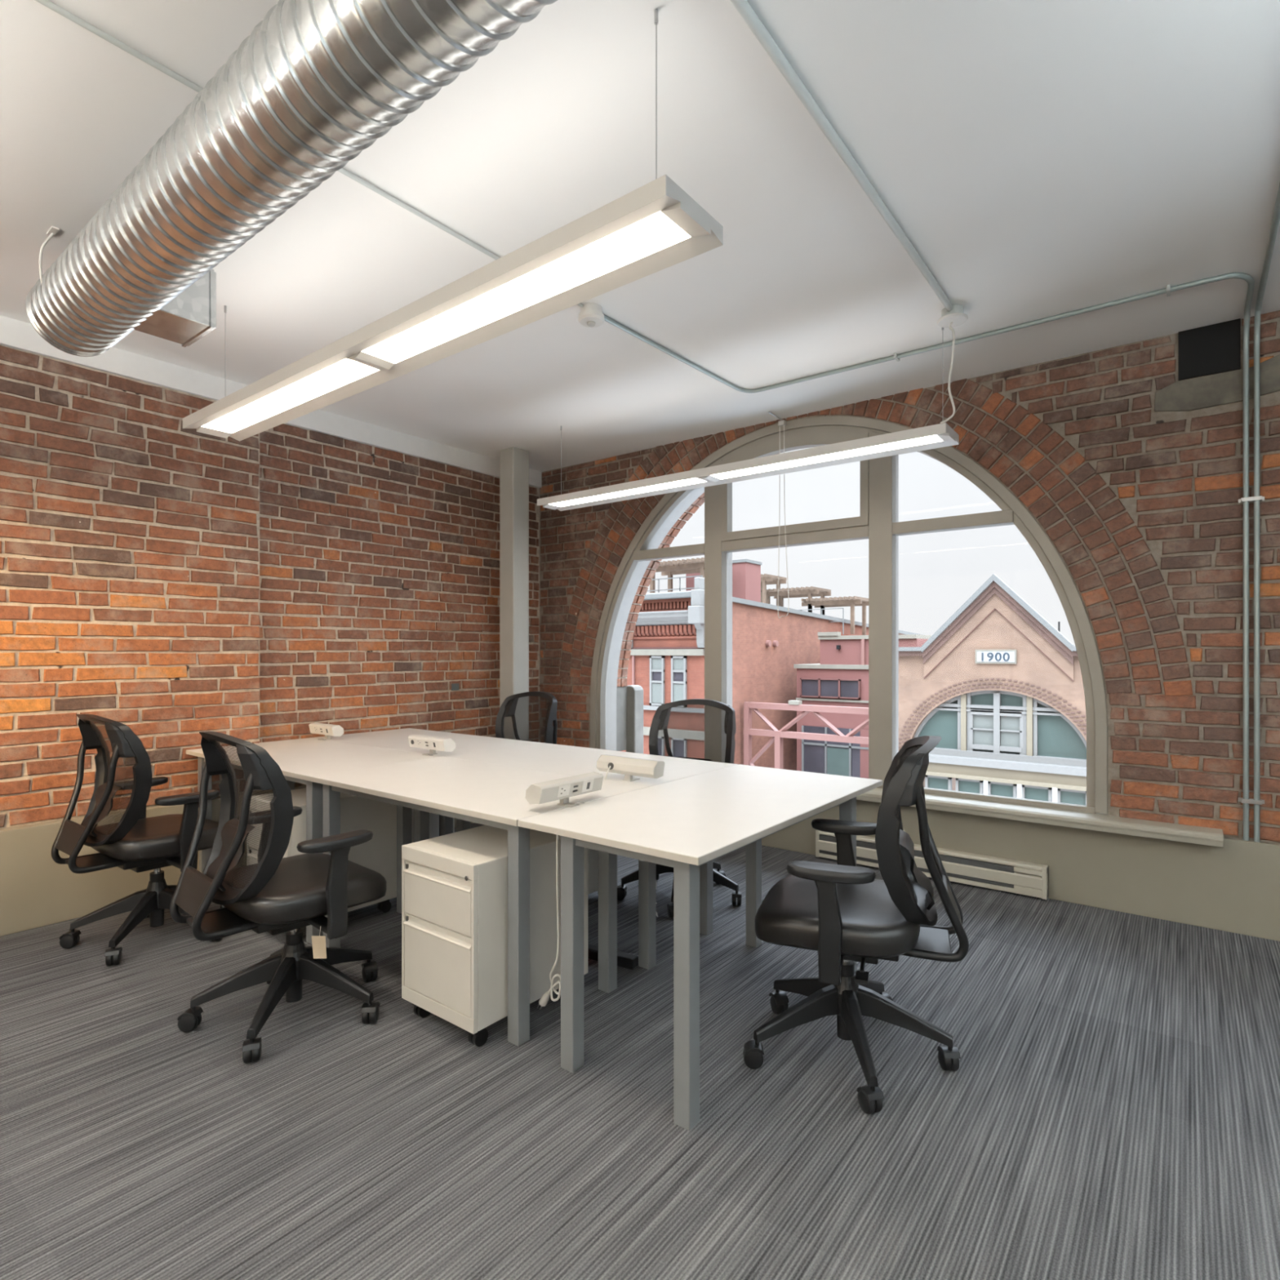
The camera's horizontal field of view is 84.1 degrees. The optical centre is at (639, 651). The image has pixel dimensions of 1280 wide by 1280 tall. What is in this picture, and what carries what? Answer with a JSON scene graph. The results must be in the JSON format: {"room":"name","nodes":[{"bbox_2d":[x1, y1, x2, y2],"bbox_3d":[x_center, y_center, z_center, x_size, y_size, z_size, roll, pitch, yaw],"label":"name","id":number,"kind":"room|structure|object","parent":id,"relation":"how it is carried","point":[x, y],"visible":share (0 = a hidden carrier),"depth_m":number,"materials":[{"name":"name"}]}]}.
{"room":"open-plan office","nodes":[
{"label":"open-plan office","id":0,"kind":"room"},
{"bbox_2d":[0,344,259,828],"bbox_3d":[-3.543,-0.305,2.663,0.385,2.250,3.930,0,0,38],"label":"wall","id":1,"kind":"structure","parent":0,"point":[130,535],"depth_m":3.55,"materials":[{"name":"brick"}]},
{"bbox_2d":[0,315,247,400],"bbox_3d":[-3.460,-1.452,2.599,0.195,0.125,3.930,0,0,38],"label":"ceiling beam","id":2,"kind":"structure","parent":1,"relation":"attached to","point":[15,334],"depth_m":3.58,"materials":[{"name":"white paint"}]},
{"bbox_2d":[0,782,473,936],"bbox_3d":[-2.812,1.035,3.533,0.380,0.470,6.200,0,0,38],"label":"wall","id":3,"kind":"structure","parent":0,"point":[36,891],"depth_m":3.31,"materials":[{"name":"beige paint"}]},
{"bbox_2d":[259,423,539,782],"bbox_3d":[-1.662,-0.305,5.166,0.304,2.250,2.330,0,0,38],"label":"wall","id":4,"kind":"structure","parent":0,"point":[380,567],"depth_m":4.79,"materials":[{"name":"brick"}]},
{"bbox_2d":[284,409,542,488],"bbox_3d":[-1.581,-1.448,5.090,0.125,0.133,2.310,0,0,38],"label":"ceiling beam","id":5,"kind":"structure","parent":4,"relation":"attached to","point":[317,420],"depth_m":4.89,"materials":[{"name":"white paint"}]},
{"bbox_2d":[451,683,458,690],"bbox_3d":[-1.377,0.260,5.290,0.008,0.050,0.065,0,0,38],"label":"wall plate","id":6,"kind":"object","parent":4,"relation":"attached to","point":[455,686],"visible":1,"depth_m":5.28,"materials":[{"name":"metal"}]},
{"bbox_2d":[0,822,1279,1279],"bbox_3d":[0.981,1.330,0.795,9.830,0.120,6.900,0,0,38],"label":"floor","id":7,"kind":"structure","parent":0,"point":[1110,1109],"depth_m":1.93,"materials":[{"name":"carpet"}]},
{"bbox_2d":[51,713,225,966],"bbox_3d":[-2.168,0.765,3.170,0.644,1.010,0.679,0,0,37],"label":"office chair","id":8,"kind":"object","parent":7,"relation":"on","point":[138,843],"visible":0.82,"depth_m":3.00,"materials":[{"name":"black plastic"}]},
{"bbox_2d":[169,731,386,1063],"bbox_3d":[-1.227,0.765,2.494,0.646,1.010,0.676,0,0,42],"label":"office chair","id":9,"kind":"object","parent":7,"relation":"on","point":[276,895],"visible":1,"depth_m":2.33,"materials":[{"name":"black plastic"}]},
{"bbox_2d":[311,926,326,958],"bbox_3d":[-1.059,0.959,2.343,0.046,0.108,0.002,0,0,-12],"label":"paper tag","id":10,"kind":"object","parent":9,"relation":"hanging from","point":[318,942],"visible":1,"depth_m":2.34,"materials":[{"name":"beige paper"}]},
{"bbox_2d":[186,737,439,944],"bbox_3d":[-1.716,0.897,3.687,1.297,0.745,0.693,0,0,38],"label":"office desk","id":11,"kind":"object","parent":7,"relation":"on","point":[297,759],"visible":0.32,"depth_m":3.46,"materials":[{"name":"white laminate"}]},
{"bbox_2d":[308,722,343,740],"bbox_3d":[-1.892,0.479,4.275,0.268,0.092,0.083,0,0,38],"label":"power strip","id":12,"kind":"object","parent":11,"relation":"on","point":[328,730],"visible":1,"depth_m":4.22,"materials":[{"name":"white plastic"}]},
{"bbox_2d":[313,725,319,733],"bbox_3d":[-1.949,0.466,4.278,0.055,0.038,0.010,0,0,38],"label":"outlet","id":13,"kind":"object","parent":12,"relation":"attached to","point":[316,728],"depth_m":4.28,"materials":[{"name":"white plastic"}]},
{"bbox_2d":[408,734,455,755],"bbox_3d":[-1.072,0.479,3.642,0.298,0.092,0.083,0,0,38],"label":"power strip","id":14,"kind":"object","parent":11,"relation":"on","point":[433,744],"visible":1,"depth_m":3.60,"materials":[{"name":"white plastic"}]},
{"bbox_2d":[415,738,423,746],"bbox_3d":[-1.130,0.466,3.645,0.055,0.038,0.010,0,0,38],"label":"outlet","id":15,"kind":"object","parent":14,"relation":"attached to","point":[419,742],"depth_m":3.65,"materials":[{"name":"white plastic"}]},
{"bbox_2d":[246,787,396,928],"bbox_3d":[-1.504,0.970,3.380,0.385,0.600,0.544,0,0,38],"label":"pedestal","id":16,"kind":"object","parent":7,"relation":"on","point":[379,854],"visible":0.16,"depth_m":3.35,"materials":[{"name":"white metal"}]},
{"bbox_2d":[311,728,540,835],"bbox_3d":[-1.292,0.897,4.236,1.297,0.745,0.694,0,0,38],"label":"office desk","id":17,"kind":"object","parent":7,"relation":"on","point":[397,739],"visible":0.26,"depth_m":4.16,"materials":[{"name":"white laminate"}]},
{"bbox_2d":[411,808,453,843],"bbox_3d":[-1.512,0.970,4.477,0.385,0.600,0.544,0,0,38],"label":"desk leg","id":18,"kind":"object","parent":7,"relation":"on","point":[433,818],"visible":0.02,"depth_m":4.44,"materials":[{"name":"white metal"}]},
{"bbox_2d":[306,756,648,1046],"bbox_3d":[-0.689,0.897,2.894,1.297,0.745,0.693,0,0,38],"label":"office desk","id":19,"kind":"object","parent":7,"relation":"on","point":[494,795],"visible":0.68,"depth_m":2.65,"materials":[{"name":"white laminate"}]},
{"bbox_2d":[525,771,603,807],"bbox_3d":[-0.253,0.479,2.442,0.083,0.092,0.308,0,0,38],"label":"power strip","id":20,"kind":"object","parent":19,"relation":"on","point":[562,788],"visible":1,"depth_m":2.40,"materials":[{"name":"grey plastic"}]},
{"bbox_2d":[556,784,570,797],"bbox_3d":[-0.256,0.466,2.384,0.010,0.038,0.055,0,0,38],"label":"outlet","id":21,"kind":"object","parent":20,"relation":"attached to","point":[562,790],"depth_m":2.38,"materials":[{"name":"white plastic"}]},
{"bbox_2d":[401,825,587,1046],"bbox_3d":[-0.511,0.970,2.557,0.385,0.600,0.544,0,0,38],"label":"pedestal","id":22,"kind":"object","parent":7,"relation":"on","point":[455,885],"visible":0.76,"depth_m":2.35,"materials":[{"name":"white metal"}]},
{"bbox_2d":[499,446,528,740],"bbox_3d":[-0.945,-0.122,5.338,0.154,2.785,0.160,0,0,38],"label":"structural column","id":23,"kind":"structure","parent":7,"relation":"on","point":[513,461],"depth_m":5.28,"materials":[{"name":"paint"}]},
{"bbox_2d":[495,691,557,744],"bbox_3d":[-0.831,0.765,4.471,0.646,1.010,0.690,0,0,38],"label":"office chair","id":24,"kind":"object","parent":7,"relation":"on","point":[508,708],"visible":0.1,"depth_m":4.62,"materials":[{"name":"black plastic"}]},
{"bbox_2d":[444,742,737,969],"bbox_3d":[-0.265,0.897,3.443,1.297,0.745,0.694,0,0,38],"label":"office desk","id":25,"kind":"object","parent":7,"relation":"on","point":[544,757],"visible":0.52,"depth_m":3.21,"materials":[{"name":"white laminate"}]},
{"bbox_2d":[596,754,664,781],"bbox_3d":[-0.046,0.479,2.902,0.298,0.092,0.102,0,0,38],"label":"power strip","id":26,"kind":"object","parent":25,"relation":"on","point":[628,766],"visible":1,"depth_m":2.88,"materials":[{"name":"grey plastic"}]},
{"bbox_2d":[587,848,598,894],"bbox_3d":[-0.433,0.970,3.595,0.385,0.600,0.544,0,0,38],"label":"pedestal","id":27,"kind":"object","parent":7,"relation":"on","point":[593,855],"visible":0.02,"depth_m":3.54,"materials":[{"name":"white metal"}]},
{"bbox_2d":[587,943,638,969],"bbox_3d":[-0.400,1.249,3.141,0.266,0.042,0.947,0,0,-40],"label":"bar","id":28,"kind":"object","parent":7,"relation":"on","point":[625,960],"visible":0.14,"depth_m":2.87,"materials":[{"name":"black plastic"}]},
{"bbox_2d":[617,698,742,918],"bbox_3d":[0.226,0.765,3.696,0.652,1.010,0.668,0,0,28],"label":"office chair","id":29,"kind":"object","parent":7,"relation":"on","point":[660,721],"visible":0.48,"depth_m":3.83,"materials":[{"name":"black plastic"}]},
{"bbox_2d":[517,764,882,1130],"bbox_3d":[0.306,0.897,2.568,0.672,0.745,1.386,0,0,38],"label":"office desk","id":30,"kind":"object","parent":7,"relation":"on","point":[684,824],"visible":0.92,"depth_m":2.16,"materials":[{"name":"white laminate"}]},
{"bbox_2d":[537,834,560,1009],"bbox_3d":[-0.296,0.870,2.350,0.113,0.647,0.028,0,0,38],"label":"extension cord","id":31,"kind":"object","parent":30,"relation":"hanging from","point":[544,998],"visible":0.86,"depth_m":2.33,"materials":[{"name":"white plastic"}]},
{"bbox_2d":[742,735,968,1114],"bbox_3d":[0.683,0.765,2.247,0.649,1.010,0.650,0,0,21],"label":"office chair","id":32,"kind":"object","parent":7,"relation":"on","point":[840,912],"visible":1,"depth_m":2.10,"materials":[{"name":"black leather"}]},
{"bbox_2d":[0,0,1279,471],"bbox_3d":[0.920,-1.590,0.716,9.830,0.150,6.700,0,0,38],"label":"ceiling","id":33,"kind":"structure","parent":0,"point":[1040,159],"depth_m":2.34,"materials":[{"name":"paint"}]},
{"bbox_2d":[25,0,557,356],"bbox_3d":[-0.485,-1.336,1.526,4.257,0.356,0.437,0,0,38],"label":"spiral duct","id":34,"kind":"object","parent":33,"relation":"hanging from","point":[314,84],"visible":1,"depth_m":1.70,"materials":[{"name":"metal"}]},
{"bbox_2d":[35,0,583,307],"bbox_3d":[-1.559,-1.504,1.404,0.022,0.015,4.260,0,0,38],"label":"conduit","id":35,"kind":"object","parent":33,"relation":"attached to","point":[47,3],"visible":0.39,"depth_m":1.86,"materials":[{"name":"grey metal"}]},
{"bbox_2d":[182,8,723,441],"bbox_3d":[-0.899,-1.244,2.401,2.592,0.539,0.235,0,0,38],"label":"pendant light","id":36,"kind":"object","parent":33,"relation":"hanging from","point":[656,226],"visible":1,"depth_m":2.00,"materials":[{"name":"metal"}]},
{"bbox_2d":[201,358,379,433],"bbox_3d":[-1.419,-0.991,2.802,1.178,0.004,0.125,0,0,38],"label":"diffuser","id":37,"kind":"object","parent":36,"relation":"attached to","point":[342,374],"depth_m":2.75,"materials":[{"name":"white plastic"}]},
{"bbox_2d":[361,211,690,363],"bbox_3d":[-0.397,-0.991,2.014,1.215,0.004,0.125,0,0,38],"label":"diffuser","id":38,"kind":"object","parent":36,"relation":"attached to","point":[652,235],"depth_m":1.92,"materials":[{"name":"white plastic"}]},
{"bbox_2d":[577,302,604,327],"bbox_3d":[-0.214,-1.474,3.126,0.116,0.080,0.115,0,0,38],"label":"sensor","id":39,"kind":"object","parent":33,"relation":"attached to","point":[591,315],"visible":1,"depth_m":3.09,"materials":[{"name":"white plastic"}]},
{"bbox_2d":[537,327,959,511],"bbox_3d":[0.405,-1.244,4.037,2.587,0.539,0.226,0,0,38],"label":"pendant light","id":40,"kind":"object","parent":33,"relation":"hanging from","point":[935,436],"visible":0.86,"depth_m":3.78,"materials":[{"name":"metal"}]},
{"bbox_2d":[548,477,705,506],"bbox_3d":[-0.113,-0.991,4.437,1.178,0.004,0.116,0,0,38],"label":"diffuser","id":41,"kind":"object","parent":40,"relation":"attached to","point":[696,481],"depth_m":4.41,"materials":[{"name":"white plastic"}]},
{"bbox_2d":[711,435,942,479],"bbox_3d":[0.907,-0.991,3.650,1.210,0.004,0.116,0,0,38],"label":"diffuser","id":42,"kind":"object","parent":40,"relation":"attached to","point":[934,439],"depth_m":3.61,"materials":[{"name":"white plastic"}]},
{"bbox_2d":[768,411,789,617],"bbox_3d":[0.868,-0.862,4.519,0.170,1.293,0.073,0,0,-28],"label":"pull cord","id":43,"kind":"object","parent":33,"relation":"hanging from","point":[782,423],"visible":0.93,"depth_m":4.54,"materials":[{"name":"metal"}]},
{"bbox_2d":[729,0,953,311],"bbox_3d":[-0.250,-1.500,1.019,0.030,0.027,5.250,0,0,38],"label":"conduit","id":44,"kind":"object","parent":33,"relation":"attached to","point":[743,7],"visible":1,"depth_m":2.03,"materials":[{"name":"grey metal"}]},
{"bbox_2d":[604,272,1254,840],"bbox_3d":[1.316,-0.335,3.491,2.899,2.363,1.042,0,0,8],"label":"conduit","id":45,"kind":"object","parent":33,"relation":"attached to","point":[1249,279],"visible":0.99,"depth_m":3.19,"materials":[{"name":"metal"}]},
{"bbox_2d":[893,352,899,361],"bbox_3d":[1.309,-1.502,3.618,0.012,0.024,0.060,0,0,38],"label":"strap","id":46,"kind":"object","parent":45,"relation":"attached to","point":[895,353],"visible":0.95,"depth_m":3.60,"materials":[{"name":"grey metal"}]},
{"bbox_2d":[1166,284,1170,296],"bbox_3d":[2.197,-1.502,2.952,0.012,0.024,0.060,0,0,38],"label":"strap","id":47,"kind":"object","parent":45,"relation":"attached to","point":[1168,292],"visible":0.98,"depth_m":2.93,"materials":[{"name":"grey metal"}]},
{"bbox_2d":[937,304,968,424],"bbox_3d":[1.381,-1.265,3.139,0.128,0.498,0.128,0,0,38],"label":"junction box","id":48,"kind":"object","parent":33,"relation":"attached to","point":[954,317],"visible":0.99,"depth_m":3.13,"materials":[{"name":"white plastic"}]},
{"bbox_2d":[622,559,922,770],"bbox_3d":[4.969,3.210,41.537,17.500,14.120,28.720,0,0,38],"label":"brick building","id":49,"kind":"structure","parent":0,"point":[667,658],"depth_m":27.94,"materials":[{"name":"brick"}]},
{"bbox_2d":[652,658,661,669],"bbox_3d":[0.666,0.485,27.451,0.490,0.470,0.020,0,0,38],"label":"blind","id":50,"kind":"object","parent":49,"relation":"hanging from","point":[656,663],"depth_m":27.45,"materials":[{"name":"white fabric"}]},
{"bbox_2d":[652,683,661,702],"bbox_3d":[0.662,1.595,27.445,0.480,0.750,0.025,0,0,38],"label":"curtain","id":51,"kind":"object","parent":49,"relation":"hanging from","point":[656,687],"depth_m":27.44,"materials":[{"name":"white fabric"}]},
{"bbox_2d":[647,575,702,592],"bbox_3d":[1.161,-2.490,28.256,3.140,0.920,0.040,0,0,38],"label":"roof railing","id":52,"kind":"object","parent":49,"relation":"on","point":[679,588],"visible":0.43,"depth_m":28.09,"materials":[{"name":"white metal"}]},
{"bbox_2d":[649,557,704,593],"bbox_3d":[1.911,-2.820,29.636,3.400,1.780,2.200,0,0,38],"label":"pergola","id":53,"kind":"object","parent":49,"relation":"on","point":[668,568],"visible":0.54,"depth_m":29.20,"materials":[{"name":"brown wood"}]},
{"bbox_2d":[673,658,683,670],"bbox_3d":[1.474,0.485,26.828,0.490,0.470,0.020,0,0,38],"label":"blind","id":54,"kind":"object","parent":49,"relation":"hanging from","point":[677,663],"depth_m":26.83,"materials":[{"name":"white fabric"}]},
{"bbox_2d":[673,684,683,702],"bbox_3d":[1.469,1.595,26.822,0.480,0.750,0.025,0,0,38],"label":"curtain","id":55,"kind":"object","parent":49,"relation":"hanging from","point":[677,688],"depth_m":26.83,"materials":[{"name":"white fabric"}]},
{"bbox_2d":[765,640,771,646],"bbox_3d":[5.270,-0.350,29.128,0.140,0.260,0.260,0,0,38],"label":"wall vent","id":56,"kind":"object","parent":49,"relation":"attached to","point":[768,643],"depth_m":29.06,"materials":[{"name":"pink metal"}]},
{"bbox_2d":[760,573,786,606],"bbox_3d":[6.598,-2.435,38.082,1.900,3.210,2.500,0,0,38],"label":"pergola","id":57,"kind":"object","parent":49,"relation":"on","point":[766,579],"visible":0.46,"depth_m":37.61,"materials":[{"name":"brown wood"}]},
{"bbox_2d":[773,640,778,646],"bbox_3d":[5.667,-0.350,29.642,0.140,0.260,0.260,0,0,38],"label":"wall vent","id":58,"kind":"object","parent":49,"relation":"attached to","point":[775,643],"depth_m":29.56,"materials":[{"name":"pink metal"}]},
{"bbox_2d":[760,586,831,614],"bbox_3d":[8.317,-2.085,38.019,3.300,2.510,2.500,0,0,38],"label":"pergola","id":59,"kind":"object","parent":49,"relation":"on","point":[810,592],"visible":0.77,"depth_m":37.54,"materials":[{"name":"brown wood"}]},
{"bbox_2d":[800,608,844,634],"bbox_3d":[7.542,-1.465,35.459,5.440,1.270,0.040,0,0,38],"label":"roof railing","id":60,"kind":"object","parent":49,"relation":"on","point":[842,621],"visible":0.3,"depth_m":33.90,"materials":[{"name":"white metal"}]},
{"bbox_2d":[801,595,868,635],"bbox_3d":[10.157,-1.785,36.598,3.150,1.910,2.500,0,0,38],"label":"pergola","id":61,"kind":"object","parent":49,"relation":"on","point":[852,602],"visible":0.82,"depth_m":36.03,"materials":[{"name":"brown wood"}]},
{"bbox_2d":[898,573,1086,805],"bbox_3d":[14.777,4.032,22.738,11.000,12.475,10.300,0,0,38],"label":"gabled building","id":62,"kind":"structure","parent":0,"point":[1001,687],"depth_m":20.17,"materials":[{"name":"brick"}]},
{"bbox_2d":[973,714,993,745],"bbox_3d":[9.975,2.270,20.633,0.570,1.000,0.060,0,0,38],"label":"blind","id":63,"kind":"object","parent":62,"relation":"hanging from","point":[983,725],"depth_m":20.61,"materials":[{"name":"white fabric"}]},
{"bbox_2d":[1000,715,1019,746],"bbox_3d":[10.549,2.270,20.190,0.520,1.000,0.060,0,0,38],"label":"blind","id":64,"kind":"object","parent":62,"relation":"hanging from","point":[1010,726],"depth_m":20.17,"materials":[{"name":"white fabric"}]},
{"bbox_2d":[761,800,1279,941],"bbox_3d":[2.816,1.059,3.295,9.580,0.422,0.300,0,0,38],"label":"wall","id":65,"kind":"structure","parent":0,"point":[1234,887],"depth_m":3.45,"materials":[{"name":"beige paint"}]},
{"bbox_2d":[539,310,1279,843],"bbox_3d":[2.846,-0.380,3.294,9.530,2.480,0.264,0,0,38],"label":"wall","id":66,"kind":"structure","parent":65,"relation":"in","point":[1131,470],"depth_m":3.46,"materials":[{"name":"brick"}]},
{"bbox_2d":[590,415,1107,813],"bbox_3d":[1.130,-0.163,4.801,4.644,3.866,0.536,0,0,38],"label":"window","id":67,"kind":"structure","parent":66,"relation":"attached to","point":[616,708],"depth_m":4.45,"materials":[{"name":"paint"}]},
{"bbox_2d":[1238,797,1264,804],"bbox_3d":[2.745,0.670,3.187,0.090,0.018,0.035,0,0,38],"label":"clip","id":68,"kind":"object","parent":66,"relation":"attached to","point":[1251,801],"visible":1,"depth_m":3.18,"materials":[{"name":"metal"}]},
{"bbox_2d":[1238,495,1264,502],"bbox_3d":[2.745,-0.685,3.187,0.090,0.018,0.035,0,0,38],"label":"clip","id":69,"kind":"object","parent":66,"relation":"attached to","point":[1260,498],"visible":1,"depth_m":3.18,"materials":[{"name":"metal"}]},
{"bbox_2d":[1253,182,1279,842],"bbox_3d":[0.876,-0.335,0.737,0.022,2.363,6.180,0,0,38],"label":"conduit","id":70,"kind":"object","parent":66,"relation":"attached to","point":[1276,217],"visible":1,"depth_m":3.17,"materials":[{"name":"metal"}]},
{"bbox_2d":[815,830,1048,899],"bbox_3d":[1.590,1.177,4.006,1.244,0.161,0.068,0,0,38],"label":"baseboard heater","id":71,"kind":"object","parent":65,"relation":"attached to","point":[1022,877],"visible":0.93,"depth_m":3.81,"materials":[{"name":"beige metal"}]},
{"bbox_2d":[856,787,1223,847],"bbox_3d":[0.941,0.843,4.533,4.300,0.058,0.150,0,0,38],"label":"window sill","id":72,"kind":"structure","parent":65,"relation":"on","point":[1077,820],"depth_m":3.54,"materials":[{"name":"paint"}]},
{"label":"outside","id":73,"kind":"structure","parent":0,"visible":0},
{"bbox_2d":[794,631,932,778],"bbox_3d":[9.787,2.530,29.841,4.780,6.680,5.150,0,0,38],"label":"building","id":74,"kind":"structure","parent":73,"point":[841,677],"depth_m":28.32,"materials":[{"name":"stone"}]},
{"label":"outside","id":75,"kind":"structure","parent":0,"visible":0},
{"bbox_2d":[983,781,1057,802],"bbox_3d":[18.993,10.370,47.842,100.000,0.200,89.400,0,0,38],"label":"pillars","id":76,"kind":"structure","parent":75,"point":[985,783],"depth_m":52.30,"materials":[{"name":"concrete"}]},
{"bbox_2d":[743,700,868,768],"bbox_3d":[6.385,6.030,25.614,5.899,8.480,0.300,0,0,38],"label":"truss","id":77,"kind":"object","parent":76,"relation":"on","point":[777,735],"visible":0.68,"depth_m":26.21,"materials":[{"name":"pink metal"}]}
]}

